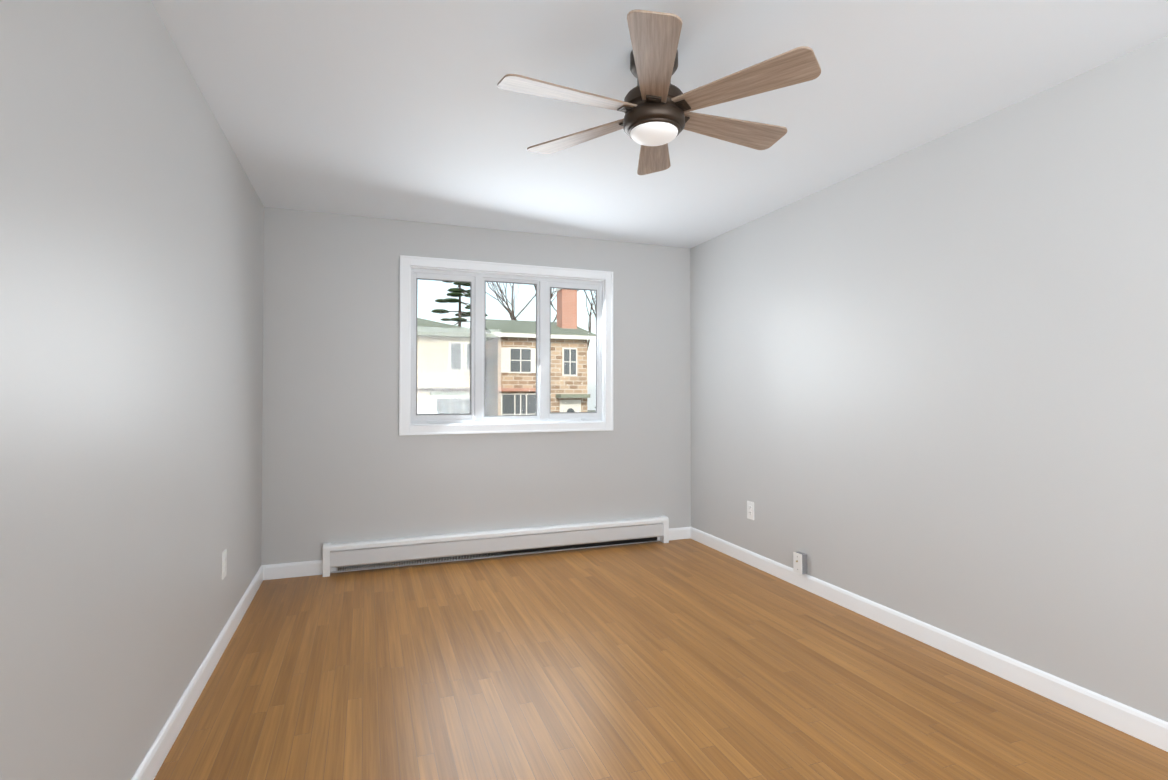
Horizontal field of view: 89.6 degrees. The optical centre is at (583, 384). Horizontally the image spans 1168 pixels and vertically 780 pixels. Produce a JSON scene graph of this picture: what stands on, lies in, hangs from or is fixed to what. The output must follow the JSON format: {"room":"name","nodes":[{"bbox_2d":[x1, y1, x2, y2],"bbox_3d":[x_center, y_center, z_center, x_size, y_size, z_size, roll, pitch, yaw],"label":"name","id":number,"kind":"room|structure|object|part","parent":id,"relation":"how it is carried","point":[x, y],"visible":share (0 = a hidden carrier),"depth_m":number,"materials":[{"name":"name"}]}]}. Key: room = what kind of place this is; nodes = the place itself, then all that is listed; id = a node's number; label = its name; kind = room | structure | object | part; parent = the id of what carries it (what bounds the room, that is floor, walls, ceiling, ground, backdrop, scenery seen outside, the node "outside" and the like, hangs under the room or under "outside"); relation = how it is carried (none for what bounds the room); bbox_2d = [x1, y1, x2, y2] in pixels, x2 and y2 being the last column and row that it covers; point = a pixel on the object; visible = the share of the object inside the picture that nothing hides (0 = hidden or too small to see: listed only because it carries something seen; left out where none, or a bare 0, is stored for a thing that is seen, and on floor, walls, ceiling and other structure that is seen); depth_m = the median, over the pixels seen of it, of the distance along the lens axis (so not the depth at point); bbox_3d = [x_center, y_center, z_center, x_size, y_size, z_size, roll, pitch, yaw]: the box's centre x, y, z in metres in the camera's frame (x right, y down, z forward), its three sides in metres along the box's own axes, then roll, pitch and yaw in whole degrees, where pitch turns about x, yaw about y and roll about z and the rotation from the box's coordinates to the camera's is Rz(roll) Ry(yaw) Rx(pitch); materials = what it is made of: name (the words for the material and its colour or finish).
{"room":"empty bedroom","nodes":[
{"label":"empty bedroom","id":0,"kind":"room"},
{"bbox_2d":[0,0,263,779],"bbox_3d":[-1.046,0.007,0.768,0.160,2.440,6.830,0,-1,-20],"label":"wall","id":1,"kind":"structure","parent":0,"point":[131,289],"depth_m":1.58,"materials":[{"name":"grey paint"}]},
{"bbox_2d":[131,565,266,779],"bbox_3d":[-0.964,1.179,0.781,0.014,0.096,6.510,0,-1,-20],"label":"baseboard","id":2,"kind":"structure","parent":1,"relation":"attached to","point":[156,755],"depth_m":2.28,"materials":[{"name":"white wood"}]},
{"bbox_2d":[222,549,226,579],"bbox_3d":[-1.716,0.856,2.809,0.009,0.125,0.076,0,-1,-20],"label":"outlet","id":3,"kind":"object","parent":1,"relation":"attached to","point":[224,563],"visible":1,"depth_m":2.80,"materials":[{"name":"white plastic"}]},
{"bbox_2d":[261,207,690,572],"bbox_3d":[-0.629,0.059,4.478,3.200,2.440,0.160,0,-1,-20],"label":"wall","id":4,"kind":"structure","parent":0,"point":[343,461],"depth_m":4.17,"materials":[{"name":"grey paint"}]},
{"bbox_2d":[267,560,322,579],"bbox_3d":[-1.912,1.223,3.894,0.338,0.096,0.014,0,-1,-20],"label":"baseboard","id":5,"kind":"structure","parent":4,"relation":"attached to","point":[305,568],"depth_m":3.89,"materials":[{"name":"white wood"}]},
{"bbox_2d":[399,255,612,435],"bbox_3d":[-0.554,-0.274,4.477,1.630,1.268,0.144,0,-1,-20],"label":"window","id":6,"kind":"structure","parent":4,"relation":"in","point":[544,418],"depth_m":4.41,"materials":[{"name":"white plastic"}]},
{"bbox_2d":[151,0,1167,247],"bbox_3d":[0.530,-1.265,1.369,3.520,0.120,6.830,0,-1,-20],"label":"ceiling","id":7,"kind":"structure","parent":0,"point":[407,110],"depth_m":2.40,"materials":[{"name":"white paint"}]},
{"bbox_2d":[497,10,820,174],"bbox_3d":[0.252,-1.033,2.116,1.133,0.322,1.050,0,-1,-20],"label":"ceiling fan","id":8,"kind":"object","parent":7,"relation":"hanging from","point":[655,106],"visible":1,"depth_m":1.99,"materials":[{"name":"brown wood"}]},
{"bbox_3d":[-0.047,-0.973,1.988,0.480,0.016,0.152,0,10,-23],"label":"blade","id":9,"kind":"part","parent":8,"relation":"part of","materials":[{"name":"brown wood"}]},
{"bbox_3d":[-0.008,-0.969,2.310,0.480,0.016,0.152,-1,10,37],"label":"blade","id":10,"kind":"part","parent":8,"relation":"part of","materials":[{"name":"brown wood"}]},
{"bbox_3d":[0.290,-0.967,2.438,0.152,0.016,0.480,-11,-2,6],"label":"blade","id":11,"kind":"part","parent":8,"relation":"part of","materials":[{"name":"brown wood"}]},
{"bbox_3d":[0.213,-0.976,1.793,0.152,0.016,0.480,11,0,7],"label":"blade","id":12,"kind":"part","parent":8,"relation":"part of","materials":[{"name":"brown wood"}]},
{"bbox_3d":[0.551,-0.970,2.244,0.480,0.016,0.152,0,-12,-23],"label":"blade","id":13,"kind":"part","parent":8,"relation":"part of","materials":[{"name":"brown wood"}]},
{"bbox_3d":[0.512,-0.974,1.921,0.480,0.016,0.152,-1,-12,37],"label":"blade","id":14,"kind":"part","parent":8,"relation":"part of","materials":[{"name":"brown wood"}]},
{"bbox_2d":[154,538,1167,779],"bbox_3d":[0.530,1.295,1.333,3.520,0.120,6.830,0,-1,-20],"label":"floor","id":15,"kind":"structure","parent":0,"point":[686,659],"depth_m":2.42,"materials":[{"name":"brown wood"}]},
{"bbox_2d":[322,515,668,576],"bbox_3d":[-0.532,1.175,4.373,2.580,0.207,0.072,0,-1,-20],"label":"heater","id":16,"kind":"object","parent":15,"relation":"on","point":[357,555],"visible":1,"depth_m":4.29,"materials":[{"name":"white metal"}]},
{"bbox_2d":[690,36,1167,721],"bbox_3d":[2.105,0.023,1.935,0.160,2.440,6.830,0,-1,-20],"label":"wall","id":17,"kind":"structure","parent":0,"point":[930,382],"depth_m":2.63,"materials":[{"name":"grey paint"}]},
{"bbox_2d":[747,501,753,519],"bbox_3d":[1.181,0.890,4.174,0.009,0.125,0.076,0,-1,-20],"label":"outlet","id":18,"kind":"object","parent":17,"relation":"attached to","point":[750,509],"visible":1,"depth_m":4.17,"materials":[{"name":"white plastic"}]},
{"bbox_2d":[793,552,806,574],"bbox_3d":[1.343,1.109,3.666,0.054,0.122,0.076,0,-1,-20],"label":"box","id":19,"kind":"object","parent":17,"relation":"attached to","point":[799,562],"visible":1,"depth_m":3.64,"materials":[{"name":"white plastic"}]},
{"bbox_2d":[687,527,1167,751],"bbox_3d":[2.024,1.195,1.888,0.014,0.096,6.510,0,-1,-20],"label":"baseboard","id":20,"kind":"structure","parent":17,"relation":"attached to","point":[1141,725],"depth_m":2.61,"materials":[{"name":"white wood"}]},
{"label":"outside","id":21,"kind":"structure","parent":0,"visible":0},
{"bbox_3d":[-7.621,3.587,47.480,100.000,0.300,84.430,0,-1,-20],"label":"ground","id":22,"kind":"structure","parent":21,"visible":0},
{"bbox_2d":[417,318,495,413],"bbox_3d":[-8.403,-0.157,24.889,8.700,6.550,13.250,0,-1,-20],"label":"house","id":23,"kind":"structure","parent":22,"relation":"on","point":[450,370],"depth_m":24.32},
{"bbox_2d":[431,281,595,350],"bbox_3d":[-0.572,-4.642,42.648,20.997,16.047,18.264,0,-1,-20],"label":"trees","id":24,"kind":"object","parent":22,"relation":"on","point":[456,293],"depth_m":40.11,"materials":[{"name":"brown plant"}]},
{"bbox_2d":[485,289,595,415],"bbox_3d":[-3.197,-0.855,31.067,5.190,8.120,9.200,0,-1,-20],"label":"brick house","id":25,"kind":"structure","parent":22,"relation":"on","point":[501,379],"depth_m":27.69,"materials":[{"name":"brown brick"}]}
]}

